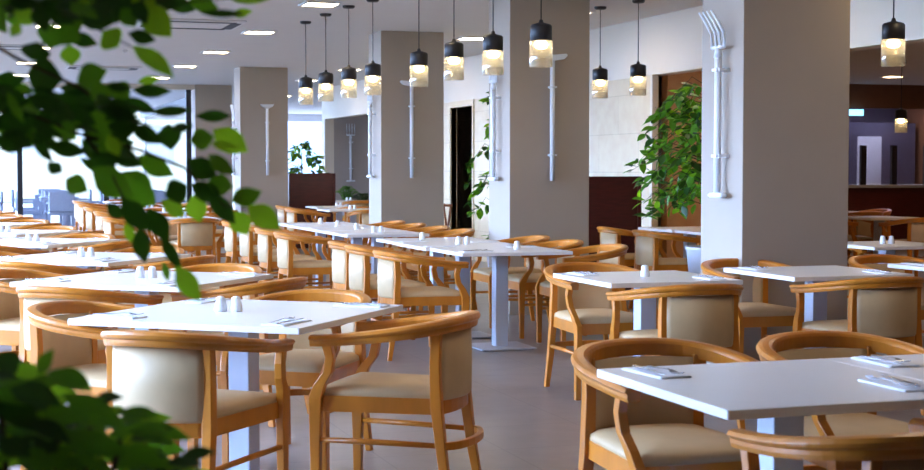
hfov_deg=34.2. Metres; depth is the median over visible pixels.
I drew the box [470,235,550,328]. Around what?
armchair
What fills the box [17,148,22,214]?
window
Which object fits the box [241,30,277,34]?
recessed light
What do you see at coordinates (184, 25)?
grille
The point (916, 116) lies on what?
wall
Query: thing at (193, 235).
armchair
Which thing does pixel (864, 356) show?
knife
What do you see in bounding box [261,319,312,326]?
napkin
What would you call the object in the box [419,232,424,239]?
shaker
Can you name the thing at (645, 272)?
shaker
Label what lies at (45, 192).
chair
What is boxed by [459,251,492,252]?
napkin
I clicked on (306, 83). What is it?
pendant lamp
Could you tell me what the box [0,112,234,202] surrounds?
window
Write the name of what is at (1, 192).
chair
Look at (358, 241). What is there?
dining table
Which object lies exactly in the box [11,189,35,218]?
chair
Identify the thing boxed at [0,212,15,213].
armchair
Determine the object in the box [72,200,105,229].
armchair
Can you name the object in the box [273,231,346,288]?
armchair
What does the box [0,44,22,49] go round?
ceiling vent
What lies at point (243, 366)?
dining table
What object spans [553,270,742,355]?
dining table
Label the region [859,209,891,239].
armchair
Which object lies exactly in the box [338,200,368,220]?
armchair
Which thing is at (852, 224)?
armchair
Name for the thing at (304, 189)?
wall
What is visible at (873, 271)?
napkin
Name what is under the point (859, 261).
armchair
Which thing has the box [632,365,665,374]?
knife
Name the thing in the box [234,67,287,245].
wall pillar
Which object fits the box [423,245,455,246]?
napkin
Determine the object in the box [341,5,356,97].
pendant lamp
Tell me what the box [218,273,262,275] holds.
napkin
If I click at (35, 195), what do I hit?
table
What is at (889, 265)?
dining table
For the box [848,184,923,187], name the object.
countertop
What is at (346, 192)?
potted fern
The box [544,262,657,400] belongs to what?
armchair
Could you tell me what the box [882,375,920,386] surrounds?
knife
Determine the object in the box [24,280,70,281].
napkin
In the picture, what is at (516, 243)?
shaker
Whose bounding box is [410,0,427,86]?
pendant lamp
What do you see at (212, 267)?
armchair
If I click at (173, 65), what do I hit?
recessed light
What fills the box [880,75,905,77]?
recessed light
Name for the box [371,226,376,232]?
shaker
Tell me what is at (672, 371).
fork
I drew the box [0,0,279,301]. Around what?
ficus tree
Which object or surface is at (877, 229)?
dining table
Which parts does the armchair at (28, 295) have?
leg, backrest, seat frame, arm rail, seat, leg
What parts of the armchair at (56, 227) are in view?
arm rail, backrest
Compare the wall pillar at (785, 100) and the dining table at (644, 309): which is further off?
the wall pillar at (785, 100)
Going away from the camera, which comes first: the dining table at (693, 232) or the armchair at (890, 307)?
the armchair at (890, 307)
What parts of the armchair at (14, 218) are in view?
arm rail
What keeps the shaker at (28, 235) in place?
on the dining table at (62, 242)
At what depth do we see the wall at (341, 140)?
31.59 m
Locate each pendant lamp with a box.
[299,21,312,104]
[318,13,333,101]
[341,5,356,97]
[365,0,380,94]
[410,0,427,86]
[444,0,463,80]
[482,0,503,74]
[529,0,552,67]
[592,6,607,98]
[630,0,646,95]
[881,0,905,66]
[894,62,907,132]
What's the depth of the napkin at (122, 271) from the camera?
8.91 m
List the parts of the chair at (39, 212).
backrest, seat, armrest, leg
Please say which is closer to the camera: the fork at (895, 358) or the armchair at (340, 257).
the fork at (895, 358)
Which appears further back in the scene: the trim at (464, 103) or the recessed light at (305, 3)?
the trim at (464, 103)
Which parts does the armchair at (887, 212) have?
arm rail, leg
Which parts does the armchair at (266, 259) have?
backrest, seat frame, leg, arm rail, seat, leg, leg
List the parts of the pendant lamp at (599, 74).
lamp shade, bulb, cord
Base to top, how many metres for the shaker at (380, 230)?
0.067 m
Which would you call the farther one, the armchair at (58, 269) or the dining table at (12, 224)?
the dining table at (12, 224)
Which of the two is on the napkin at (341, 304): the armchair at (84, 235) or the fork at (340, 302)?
the fork at (340, 302)
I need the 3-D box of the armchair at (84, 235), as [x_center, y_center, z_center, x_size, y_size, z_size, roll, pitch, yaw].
[-3.422,0.384,13.380,0.651,0.778,0.650,1,3,20]
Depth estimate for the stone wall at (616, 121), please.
17.69 m
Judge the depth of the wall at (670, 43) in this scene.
16.60 m
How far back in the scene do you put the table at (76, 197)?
32.45 m
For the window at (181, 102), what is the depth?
38.24 m
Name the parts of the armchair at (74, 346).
leg, backrest, seat, arm rail, seat frame, leg, leg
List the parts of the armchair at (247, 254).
backrest, seat frame, leg, seat, arm rail, leg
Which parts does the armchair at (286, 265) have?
leg, backrest, leg, seat frame, arm rail, seat, leg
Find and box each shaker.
[5,225,10,231]
[25,233,31,240]
[33,233,39,240]
[77,247,84,256]
[87,247,94,256]
[136,266,144,277]
[148,266,156,277]
[214,296,226,311]
[230,296,242,311]
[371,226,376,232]
[378,226,383,232]
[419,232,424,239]
[455,236,461,244]
[464,236,469,244]
[513,241,520,249]
[640,265,649,276]
[879,236,885,243]
[888,235,894,243]
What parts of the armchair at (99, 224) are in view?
backrest, arm rail, seat frame, seat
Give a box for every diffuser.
[246,32,272,33]
[303,3,336,5]
[462,38,482,39]
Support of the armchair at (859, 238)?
on the floor
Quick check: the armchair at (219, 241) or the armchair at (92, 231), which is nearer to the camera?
the armchair at (92, 231)
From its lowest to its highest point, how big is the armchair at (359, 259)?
0.778 m
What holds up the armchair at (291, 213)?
on the floor
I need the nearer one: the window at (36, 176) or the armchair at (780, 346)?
the armchair at (780, 346)
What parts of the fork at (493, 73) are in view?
handle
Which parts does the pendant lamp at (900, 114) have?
lamp shade, cord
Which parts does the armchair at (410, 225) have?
leg, arm rail, seat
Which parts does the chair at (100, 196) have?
armrest, backrest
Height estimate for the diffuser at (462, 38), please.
0.008 m
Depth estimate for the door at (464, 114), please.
26.12 m
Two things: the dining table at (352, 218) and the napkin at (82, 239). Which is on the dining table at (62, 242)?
the napkin at (82, 239)
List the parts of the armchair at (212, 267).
seat frame, arm rail, leg, backrest, leg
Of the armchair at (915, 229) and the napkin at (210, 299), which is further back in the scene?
the armchair at (915, 229)
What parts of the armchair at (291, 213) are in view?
backrest, leg, arm rail, seat frame, leg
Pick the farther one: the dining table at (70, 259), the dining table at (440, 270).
the dining table at (440, 270)
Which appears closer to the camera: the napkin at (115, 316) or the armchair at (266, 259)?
the napkin at (115, 316)
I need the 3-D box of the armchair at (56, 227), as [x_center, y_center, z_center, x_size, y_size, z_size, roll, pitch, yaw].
[-4.223,0.302,15.212,0.651,0.778,0.650,1,3,20]
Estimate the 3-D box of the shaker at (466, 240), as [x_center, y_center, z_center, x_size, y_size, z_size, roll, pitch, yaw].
[0.041,0.043,12.182,0.055,0.067,0.055,-1,3,-18]
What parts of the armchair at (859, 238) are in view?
leg, seat, arm rail, leg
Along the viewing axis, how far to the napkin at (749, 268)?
9.18 m
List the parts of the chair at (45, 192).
backrest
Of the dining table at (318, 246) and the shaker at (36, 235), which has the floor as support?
the dining table at (318, 246)
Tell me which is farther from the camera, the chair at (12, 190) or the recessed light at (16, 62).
the chair at (12, 190)
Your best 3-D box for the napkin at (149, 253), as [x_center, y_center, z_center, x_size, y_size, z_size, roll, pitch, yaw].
[-2.137,0.138,10.744,0.240,0.006,0.110,1,3,16]
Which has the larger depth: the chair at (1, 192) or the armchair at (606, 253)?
the chair at (1, 192)
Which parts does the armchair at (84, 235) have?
arm rail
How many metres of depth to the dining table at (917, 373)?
4.69 m
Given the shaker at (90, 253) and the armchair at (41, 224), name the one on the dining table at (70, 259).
the shaker at (90, 253)
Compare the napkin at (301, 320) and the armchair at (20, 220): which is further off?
the armchair at (20, 220)
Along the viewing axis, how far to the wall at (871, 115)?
28.46 m
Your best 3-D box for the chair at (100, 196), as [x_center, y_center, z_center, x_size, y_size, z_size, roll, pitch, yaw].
[-8.227,-0.538,33.104,0.560,0.860,0.590,-1,3,-18]
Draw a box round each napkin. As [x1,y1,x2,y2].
[2,233,26,234]
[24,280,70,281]
[31,243,57,244]
[56,251,77,253]
[82,239,112,239]
[85,314,147,318]
[88,259,119,261]
[104,270,136,272]
[149,253,181,254]
[152,282,175,285]
[182,298,229,303]
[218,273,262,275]
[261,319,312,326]
[333,303,389,307]
[347,233,371,234]
[399,241,428,241]
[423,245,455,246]
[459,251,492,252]
[470,241,498,242]
[506,246,538,247]
[567,272,599,275]
[621,366,691,378]
[693,276,727,279]
[737,267,770,269]
[851,356,919,367]
[857,377,923,391]
[862,270,898,273]
[900,263,923,265]
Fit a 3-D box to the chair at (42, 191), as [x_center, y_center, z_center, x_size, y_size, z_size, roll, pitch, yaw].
[-9.579,-0.629,35.139,0.590,0.860,0.560,-1,3,-18]
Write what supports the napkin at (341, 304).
on the dining table at (243, 366)
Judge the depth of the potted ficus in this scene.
12.31 m
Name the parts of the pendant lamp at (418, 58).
cord, lamp shade, bulb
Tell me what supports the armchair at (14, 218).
on the floor
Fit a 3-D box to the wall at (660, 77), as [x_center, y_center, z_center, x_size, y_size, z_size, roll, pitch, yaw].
[1.881,-1.250,24.728,0.200,3.030,15.700,-1,3,-18]
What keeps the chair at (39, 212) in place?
on the floor
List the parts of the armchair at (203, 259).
leg, seat, arm rail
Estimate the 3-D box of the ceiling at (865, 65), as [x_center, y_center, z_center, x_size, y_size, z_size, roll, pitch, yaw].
[8.231,-2.143,14.144,9.800,0.200,28.200,-1,3,-18]
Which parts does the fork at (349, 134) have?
handle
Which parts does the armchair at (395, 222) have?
arm rail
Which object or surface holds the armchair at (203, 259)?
on the floor
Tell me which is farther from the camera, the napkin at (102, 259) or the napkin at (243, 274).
the napkin at (102, 259)
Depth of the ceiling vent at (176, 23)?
17.05 m
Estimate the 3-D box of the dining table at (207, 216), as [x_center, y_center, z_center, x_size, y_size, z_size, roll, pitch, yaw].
[-3.499,0.157,18.780,0.800,0.750,0.840,-1,3,-22]
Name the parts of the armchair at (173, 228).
leg, seat, backrest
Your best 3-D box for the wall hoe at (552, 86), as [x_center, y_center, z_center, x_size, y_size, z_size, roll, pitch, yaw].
[0.888,-1.095,13.975,0.176,1.181,0.093,-1,3,-18]
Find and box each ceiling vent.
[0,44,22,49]
[65,65,141,69]
[136,18,246,29]
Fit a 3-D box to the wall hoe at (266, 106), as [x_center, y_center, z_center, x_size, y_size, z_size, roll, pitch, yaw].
[-3.215,-1.571,24.762,0.225,1.170,0.093,-1,3,-18]
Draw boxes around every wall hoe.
[260,104,273,174]
[400,80,414,177]
[548,54,567,180]
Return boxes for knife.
[28,279,63,279]
[93,313,132,315]
[277,318,303,323]
[344,302,387,304]
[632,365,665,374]
[859,355,902,363]
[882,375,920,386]
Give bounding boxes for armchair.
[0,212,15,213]
[0,214,22,216]
[0,217,33,228]
[0,245,48,254]
[0,251,60,350]
[0,261,100,345]
[0,268,107,363]
[6,219,49,222]
[11,223,61,229]
[16,286,163,362]
[20,300,197,469]
[25,225,77,252]
[43,230,103,248]
[52,240,131,328]
[56,233,115,274]
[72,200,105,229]
[76,203,116,230]
[84,207,124,230]
[93,211,137,238]
[99,246,184,329]
[100,216,156,245]
[100,330,294,469]
[105,255,216,364]
[152,213,197,255]
[159,263,262,389]
[169,218,219,262]
[170,277,310,426]
[184,206,211,212]
[191,210,238,262]
[209,215,259,265]
[220,289,372,469]
[221,221,280,279]
[240,226,299,273]
[254,227,322,301]
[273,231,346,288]
[275,205,317,252]
[284,208,330,256]
[308,310,483,469]
[326,241,411,315]
[333,206,368,243]
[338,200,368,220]
[344,245,434,346]
[346,209,368,244]
[348,220,405,275]
[366,223,427,281]
[371,250,469,360]
[387,225,450,287]
[403,228,476,310]
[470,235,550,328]
[508,239,586,338]
[535,244,629,347]
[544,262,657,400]
[571,337,758,469]
[597,226,666,265]
[606,283,745,429]
[628,230,700,308]
[701,258,803,363]
[726,417,923,469]
[756,330,923,469]
[789,276,923,415]
[847,214,873,266]
[847,221,858,256]
[847,248,866,297]
[847,254,923,355]
[848,211,883,254]
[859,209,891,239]
[878,217,923,276]
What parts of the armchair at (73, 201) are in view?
backrest, arm rail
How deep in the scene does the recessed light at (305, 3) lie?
15.15 m
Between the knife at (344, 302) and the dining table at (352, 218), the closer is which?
the knife at (344, 302)
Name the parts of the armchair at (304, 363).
leg, leg, seat, seat frame, arm rail, backrest, leg, leg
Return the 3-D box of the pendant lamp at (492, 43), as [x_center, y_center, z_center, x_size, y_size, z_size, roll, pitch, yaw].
[0.240,-1.708,11.579,0.166,0.940,0.166,-1,3,-18]
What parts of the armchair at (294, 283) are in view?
seat, arm rail, leg, backrest, leg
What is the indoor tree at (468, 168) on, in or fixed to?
on the floor
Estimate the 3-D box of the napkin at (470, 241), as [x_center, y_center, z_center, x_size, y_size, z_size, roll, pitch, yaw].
[0.192,0.058,12.529,0.240,0.006,0.110,-1,3,-15]
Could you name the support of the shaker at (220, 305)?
on the dining table at (243, 366)
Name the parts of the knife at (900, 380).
blade, handle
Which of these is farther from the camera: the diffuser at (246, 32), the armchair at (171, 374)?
the diffuser at (246, 32)
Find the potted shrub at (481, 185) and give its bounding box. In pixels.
[466,92,488,266]
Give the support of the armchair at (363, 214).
on the floor
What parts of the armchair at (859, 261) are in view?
backrest, arm rail, seat, seat frame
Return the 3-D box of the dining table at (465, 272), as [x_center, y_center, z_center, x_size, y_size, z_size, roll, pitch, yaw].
[0.007,0.451,12.200,0.870,0.750,0.800,-1,3,-18]
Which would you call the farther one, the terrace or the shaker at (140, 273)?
the terrace
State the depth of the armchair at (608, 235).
15.07 m
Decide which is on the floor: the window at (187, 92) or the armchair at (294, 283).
the armchair at (294, 283)
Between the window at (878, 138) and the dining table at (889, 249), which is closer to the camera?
the dining table at (889, 249)
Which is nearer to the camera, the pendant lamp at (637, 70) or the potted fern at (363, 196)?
the pendant lamp at (637, 70)
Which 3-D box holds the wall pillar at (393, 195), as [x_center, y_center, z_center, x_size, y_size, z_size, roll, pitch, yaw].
[-0.694,-0.976,18.598,0.800,3.030,0.580,-1,3,-18]
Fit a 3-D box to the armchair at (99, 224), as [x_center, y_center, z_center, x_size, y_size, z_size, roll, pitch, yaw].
[-4.771,0.056,20.727,0.650,0.778,0.651,-1,3,-22]
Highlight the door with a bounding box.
[661,71,701,257]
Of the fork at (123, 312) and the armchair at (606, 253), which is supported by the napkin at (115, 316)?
the fork at (123, 312)
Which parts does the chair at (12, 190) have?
backrest, seat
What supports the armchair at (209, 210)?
on the floor
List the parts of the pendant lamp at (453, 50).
lamp shade, cord, bulb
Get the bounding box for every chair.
[0,191,2,210]
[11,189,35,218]
[15,191,42,218]
[38,189,61,223]
[39,190,65,225]
[44,191,70,225]
[46,192,74,226]
[77,189,91,200]
[78,191,102,224]
[154,191,166,202]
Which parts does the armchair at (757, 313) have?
backrest, leg, arm rail, leg, seat, seat frame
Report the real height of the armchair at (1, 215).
0.778 m
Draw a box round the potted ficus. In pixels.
[624,77,701,273]
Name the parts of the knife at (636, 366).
handle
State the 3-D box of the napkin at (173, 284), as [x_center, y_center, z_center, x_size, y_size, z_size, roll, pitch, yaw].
[-1.538,0.261,7.982,0.110,0.006,0.240,1,3,21]
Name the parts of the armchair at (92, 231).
arm rail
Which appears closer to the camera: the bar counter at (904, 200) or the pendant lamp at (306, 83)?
the pendant lamp at (306, 83)
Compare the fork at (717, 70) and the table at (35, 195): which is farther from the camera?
the table at (35, 195)
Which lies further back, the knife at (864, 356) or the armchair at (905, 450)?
the knife at (864, 356)
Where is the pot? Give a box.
[685,245,700,273]
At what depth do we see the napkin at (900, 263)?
9.66 m
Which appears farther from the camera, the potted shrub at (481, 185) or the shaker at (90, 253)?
the potted shrub at (481, 185)
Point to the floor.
(527, 424)
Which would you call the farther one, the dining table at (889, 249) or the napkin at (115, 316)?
the dining table at (889, 249)
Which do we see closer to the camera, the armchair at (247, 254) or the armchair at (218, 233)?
the armchair at (247, 254)
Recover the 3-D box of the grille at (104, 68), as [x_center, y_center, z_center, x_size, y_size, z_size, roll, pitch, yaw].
[-5.906,-2.736,24.679,0.600,0.005,0.300,-1,3,-18]
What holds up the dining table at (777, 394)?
on the floor
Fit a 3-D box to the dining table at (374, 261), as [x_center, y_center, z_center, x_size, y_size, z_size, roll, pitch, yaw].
[-0.812,0.352,14.416,0.800,0.750,0.800,-1,3,-18]
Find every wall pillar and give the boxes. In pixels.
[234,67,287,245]
[369,31,443,278]
[489,0,589,314]
[701,0,849,363]
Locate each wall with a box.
[22,82,194,89]
[288,173,335,248]
[322,0,923,172]
[334,115,368,203]
[444,75,658,261]
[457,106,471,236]
[589,176,641,290]
[658,76,661,255]
[849,84,923,108]
[849,108,897,122]
[904,109,923,183]
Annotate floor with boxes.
[0,215,923,469]
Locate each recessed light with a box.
[15,61,34,63]
[172,65,198,67]
[200,50,230,53]
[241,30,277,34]
[298,1,342,7]
[455,36,482,40]
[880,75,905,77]
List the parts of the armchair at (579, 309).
leg, leg, backrest, arm rail, seat frame, seat, leg, leg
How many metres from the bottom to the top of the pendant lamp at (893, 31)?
0.940 m
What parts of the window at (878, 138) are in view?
door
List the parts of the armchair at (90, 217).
backrest, leg, arm rail, seat frame, seat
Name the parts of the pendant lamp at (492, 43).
lamp shade, cord, bulb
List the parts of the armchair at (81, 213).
backrest, leg, arm rail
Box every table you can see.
[0,222,40,227]
[0,229,82,237]
[0,238,120,249]
[0,252,190,268]
[10,270,272,329]
[33,194,67,225]
[39,196,78,227]
[68,299,402,469]
[103,201,120,202]
[167,216,221,253]
[279,222,358,288]
[293,225,376,239]
[306,206,348,253]
[309,228,398,244]
[317,208,368,222]
[327,231,428,310]
[336,200,354,240]
[376,238,499,312]
[398,242,513,338]
[430,246,572,351]
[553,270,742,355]
[597,359,923,469]
[638,226,700,271]
[675,230,700,234]
[724,265,913,348]
[825,354,923,380]
[848,216,919,263]
[848,241,923,335]
[887,263,923,270]
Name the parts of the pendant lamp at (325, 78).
cord, lamp shade, bulb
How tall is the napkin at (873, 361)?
0.006 m
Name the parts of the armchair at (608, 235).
backrest, arm rail, leg, seat frame, seat, leg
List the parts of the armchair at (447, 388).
leg, leg, seat, arm rail, seat frame, leg, backrest, leg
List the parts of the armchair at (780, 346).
backrest, leg, seat frame, arm rail, seat, leg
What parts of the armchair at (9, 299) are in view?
seat, backrest, arm rail, seat frame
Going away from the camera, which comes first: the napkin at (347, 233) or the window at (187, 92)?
the napkin at (347, 233)
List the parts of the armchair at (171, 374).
leg, backrest, leg, arm rail, leg, seat frame, seat, leg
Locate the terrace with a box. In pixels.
[2,203,234,213]
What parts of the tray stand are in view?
leg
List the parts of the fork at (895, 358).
handle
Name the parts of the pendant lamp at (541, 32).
lamp shade, bulb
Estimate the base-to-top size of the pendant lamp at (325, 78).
0.940 m
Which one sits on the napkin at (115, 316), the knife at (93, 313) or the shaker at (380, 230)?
the knife at (93, 313)
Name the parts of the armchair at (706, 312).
leg, seat, leg, arm rail, backrest, leg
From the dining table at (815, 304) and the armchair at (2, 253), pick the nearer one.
the dining table at (815, 304)
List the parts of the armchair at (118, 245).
arm rail, leg, backrest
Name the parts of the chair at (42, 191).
backrest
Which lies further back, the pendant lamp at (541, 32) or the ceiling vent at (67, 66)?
the ceiling vent at (67, 66)
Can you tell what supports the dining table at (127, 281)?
on the floor
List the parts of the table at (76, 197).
leg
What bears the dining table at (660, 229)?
on the floor
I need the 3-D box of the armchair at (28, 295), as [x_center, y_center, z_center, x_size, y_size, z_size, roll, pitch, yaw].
[-1.972,0.634,7.792,0.651,0.778,0.650,1,3,22]
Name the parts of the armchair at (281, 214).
backrest, leg, arm rail, leg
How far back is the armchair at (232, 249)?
16.69 m
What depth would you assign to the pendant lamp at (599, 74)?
15.45 m
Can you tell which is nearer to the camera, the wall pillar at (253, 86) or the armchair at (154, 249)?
the armchair at (154, 249)
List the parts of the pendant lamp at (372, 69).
cord, lamp shade, bulb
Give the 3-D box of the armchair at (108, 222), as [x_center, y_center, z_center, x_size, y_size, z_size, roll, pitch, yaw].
[-4.140,0.155,18.515,0.650,0.778,0.651,-1,3,-22]
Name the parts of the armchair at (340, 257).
backrest, seat frame, leg, arm rail, seat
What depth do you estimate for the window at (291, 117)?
46.10 m
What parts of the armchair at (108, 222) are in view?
backrest, leg, arm rail, leg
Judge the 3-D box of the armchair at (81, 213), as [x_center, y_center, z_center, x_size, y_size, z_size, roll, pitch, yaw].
[-6.192,-0.148,25.309,0.650,0.778,0.651,-1,3,-22]
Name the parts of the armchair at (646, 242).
leg, backrest, leg, seat frame, arm rail, seat, leg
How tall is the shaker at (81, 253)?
0.067 m
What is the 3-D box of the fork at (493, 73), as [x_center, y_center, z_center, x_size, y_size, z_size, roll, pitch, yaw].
[0.302,-1.098,14.144,0.096,1.172,0.216,-1,3,-18]
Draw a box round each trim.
[449,99,473,259]
[649,75,657,231]
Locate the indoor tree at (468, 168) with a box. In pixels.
[463,151,471,219]
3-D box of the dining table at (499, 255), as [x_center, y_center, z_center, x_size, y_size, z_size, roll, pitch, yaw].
[0.289,0.485,11.447,0.870,0.750,0.800,-1,3,-18]
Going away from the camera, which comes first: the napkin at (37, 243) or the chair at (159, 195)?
the napkin at (37, 243)
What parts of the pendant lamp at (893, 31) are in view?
lamp shade, bulb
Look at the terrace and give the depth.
54.21 m
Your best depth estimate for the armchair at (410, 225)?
16.29 m
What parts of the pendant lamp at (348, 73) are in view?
cord, lamp shade, bulb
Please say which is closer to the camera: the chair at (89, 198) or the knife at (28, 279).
the knife at (28, 279)
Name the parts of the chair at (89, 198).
backrest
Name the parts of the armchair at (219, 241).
leg, seat, seat frame, leg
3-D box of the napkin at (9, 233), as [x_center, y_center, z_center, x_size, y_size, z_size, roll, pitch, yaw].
[-4.197,-0.011,14.080,0.110,0.006,0.240,1,3,24]
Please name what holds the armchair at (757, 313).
on the floor
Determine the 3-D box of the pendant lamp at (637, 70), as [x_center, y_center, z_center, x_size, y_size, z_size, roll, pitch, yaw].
[1.748,-1.856,14.879,0.166,0.940,0.166,-1,3,-18]
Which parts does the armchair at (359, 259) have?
backrest, seat frame, leg, arm rail, seat, leg, leg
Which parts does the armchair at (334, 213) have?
leg, arm rail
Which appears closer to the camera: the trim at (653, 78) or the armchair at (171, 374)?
the armchair at (171, 374)
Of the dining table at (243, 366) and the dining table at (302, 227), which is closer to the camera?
the dining table at (243, 366)
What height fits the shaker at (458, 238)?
0.067 m
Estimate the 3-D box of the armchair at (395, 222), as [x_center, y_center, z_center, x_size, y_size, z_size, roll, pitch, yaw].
[-0.954,0.227,16.911,0.650,0.778,0.651,-1,3,-18]
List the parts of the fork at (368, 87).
handle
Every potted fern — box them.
[336,186,356,221]
[352,193,368,203]
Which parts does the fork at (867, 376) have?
handle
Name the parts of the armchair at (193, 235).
leg, seat frame, arm rail, backrest, leg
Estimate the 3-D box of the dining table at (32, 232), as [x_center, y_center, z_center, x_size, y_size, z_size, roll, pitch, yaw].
[-4.442,0.344,14.590,1.060,0.750,1.060,1,3,20]
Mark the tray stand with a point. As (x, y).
(445, 205)
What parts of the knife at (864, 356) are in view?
handle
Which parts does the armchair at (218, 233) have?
seat, arm rail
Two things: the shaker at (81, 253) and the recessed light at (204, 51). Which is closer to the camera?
the shaker at (81, 253)
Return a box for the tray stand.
[444,203,452,256]
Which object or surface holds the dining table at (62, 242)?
on the floor
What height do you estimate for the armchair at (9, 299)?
0.778 m
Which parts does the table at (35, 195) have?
leg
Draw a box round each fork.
[101,312,143,314]
[230,104,237,174]
[269,316,294,322]
[340,302,381,304]
[346,124,354,181]
[366,82,375,177]
[486,57,500,180]
[647,365,684,373]
[698,10,729,197]
[865,375,912,386]
[870,354,910,361]
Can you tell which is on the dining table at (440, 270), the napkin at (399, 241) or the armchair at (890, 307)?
the napkin at (399, 241)
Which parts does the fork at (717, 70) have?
handle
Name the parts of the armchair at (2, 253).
leg, arm rail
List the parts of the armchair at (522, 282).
seat frame, leg, seat, arm rail, backrest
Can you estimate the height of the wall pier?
3.030 m
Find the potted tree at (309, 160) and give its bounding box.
[288,140,324,172]
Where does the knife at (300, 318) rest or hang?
on the napkin at (301, 320)
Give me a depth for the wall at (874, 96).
25.39 m
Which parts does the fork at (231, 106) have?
handle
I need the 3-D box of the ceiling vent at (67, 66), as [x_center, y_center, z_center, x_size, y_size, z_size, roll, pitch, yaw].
[-5.906,-2.748,24.679,1.200,0.031,0.600,-1,3,-18]
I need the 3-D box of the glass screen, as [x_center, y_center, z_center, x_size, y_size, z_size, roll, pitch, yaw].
[5.954,-1.482,24.988,6.700,1.290,0.080,-1,3,-18]
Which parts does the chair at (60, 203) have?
seat, backrest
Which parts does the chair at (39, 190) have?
backrest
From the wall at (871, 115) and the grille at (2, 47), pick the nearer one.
the grille at (2, 47)
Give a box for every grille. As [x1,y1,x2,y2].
[2,47,20,48]
[104,68,122,69]
[171,23,218,27]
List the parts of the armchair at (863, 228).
arm rail, backrest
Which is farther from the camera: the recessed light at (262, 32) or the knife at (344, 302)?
the recessed light at (262, 32)
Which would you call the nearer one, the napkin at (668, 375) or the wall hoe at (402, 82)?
the napkin at (668, 375)
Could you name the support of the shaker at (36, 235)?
on the dining table at (62, 242)
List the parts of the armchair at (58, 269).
arm rail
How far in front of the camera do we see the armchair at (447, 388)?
6.05 m
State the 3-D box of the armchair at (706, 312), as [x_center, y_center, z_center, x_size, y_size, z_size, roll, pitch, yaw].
[1.162,0.626,7.971,0.651,0.778,0.650,-1,3,-18]
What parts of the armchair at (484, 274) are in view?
leg, seat frame, leg, seat, arm rail, leg, backrest, leg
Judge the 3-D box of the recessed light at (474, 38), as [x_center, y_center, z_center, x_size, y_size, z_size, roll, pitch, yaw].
[0.138,-2.507,19.134,0.380,0.018,0.380,-1,3,-18]
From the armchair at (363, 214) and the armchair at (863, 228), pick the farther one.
the armchair at (363, 214)
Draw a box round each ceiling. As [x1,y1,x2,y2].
[0,0,702,113]
[849,42,923,84]
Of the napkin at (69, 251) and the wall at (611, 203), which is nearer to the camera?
the napkin at (69, 251)
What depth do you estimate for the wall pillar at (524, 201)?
14.02 m
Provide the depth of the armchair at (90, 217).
22.78 m
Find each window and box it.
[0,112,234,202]
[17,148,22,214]
[140,98,184,117]
[143,113,321,174]
[185,90,191,202]
[848,123,914,183]
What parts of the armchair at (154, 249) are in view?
seat, arm rail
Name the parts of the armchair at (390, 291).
leg, backrest, leg, arm rail, seat frame, seat, leg, leg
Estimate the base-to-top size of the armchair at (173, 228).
0.778 m
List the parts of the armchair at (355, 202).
arm rail, backrest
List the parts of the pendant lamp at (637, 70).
bulb, lamp shade, cord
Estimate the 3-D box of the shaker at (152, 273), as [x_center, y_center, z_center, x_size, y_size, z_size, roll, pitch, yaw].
[-1.749,0.208,8.474,0.055,0.067,0.055,-1,3,-18]
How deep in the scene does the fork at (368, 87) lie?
18.42 m
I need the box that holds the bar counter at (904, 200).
[848,184,923,239]
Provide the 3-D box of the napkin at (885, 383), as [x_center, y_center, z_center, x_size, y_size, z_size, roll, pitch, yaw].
[1.240,0.426,4.277,0.110,0.006,0.240,-1,3,-18]
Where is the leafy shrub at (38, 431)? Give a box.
[0,349,215,469]
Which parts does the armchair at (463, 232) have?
leg, seat frame, arm rail, seat, leg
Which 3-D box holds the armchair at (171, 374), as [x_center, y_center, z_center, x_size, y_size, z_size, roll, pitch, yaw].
[-1.045,0.726,5.740,0.651,0.778,0.650,1,3,20]
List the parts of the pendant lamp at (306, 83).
cord, lamp shade, bulb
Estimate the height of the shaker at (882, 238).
0.067 m
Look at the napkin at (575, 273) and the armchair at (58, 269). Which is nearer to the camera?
the napkin at (575, 273)
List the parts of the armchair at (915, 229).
leg, arm rail, leg, leg, backrest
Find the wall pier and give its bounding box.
[191,85,232,228]
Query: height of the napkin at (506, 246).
0.006 m
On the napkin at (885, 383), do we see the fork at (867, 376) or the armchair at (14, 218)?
the fork at (867, 376)
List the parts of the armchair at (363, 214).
arm rail, leg, backrest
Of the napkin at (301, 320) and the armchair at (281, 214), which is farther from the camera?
the armchair at (281, 214)
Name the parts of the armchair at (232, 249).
leg, backrest, seat frame, leg, arm rail, seat, leg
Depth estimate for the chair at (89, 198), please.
35.77 m
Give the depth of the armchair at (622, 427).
5.04 m
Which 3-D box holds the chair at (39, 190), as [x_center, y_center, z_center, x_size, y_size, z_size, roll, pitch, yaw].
[-9.983,-0.683,36.353,0.590,0.860,0.560,-1,3,-18]
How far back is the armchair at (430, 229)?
15.32 m
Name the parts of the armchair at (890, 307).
leg, seat, leg, arm rail, seat frame, backrest, leg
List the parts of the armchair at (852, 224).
arm rail, leg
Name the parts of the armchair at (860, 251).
arm rail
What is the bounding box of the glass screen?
[849,109,923,184]
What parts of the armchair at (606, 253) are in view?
leg, seat, leg, seat frame, arm rail, leg, backrest, leg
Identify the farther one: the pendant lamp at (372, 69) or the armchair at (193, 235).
the armchair at (193, 235)
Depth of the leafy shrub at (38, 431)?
1.63 m
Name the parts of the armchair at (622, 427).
leg, leg, backrest, seat, seat frame, arm rail, leg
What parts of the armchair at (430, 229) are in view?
seat, arm rail, leg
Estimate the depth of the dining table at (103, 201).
27.79 m
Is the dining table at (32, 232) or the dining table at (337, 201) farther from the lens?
the dining table at (337, 201)
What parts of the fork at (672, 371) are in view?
handle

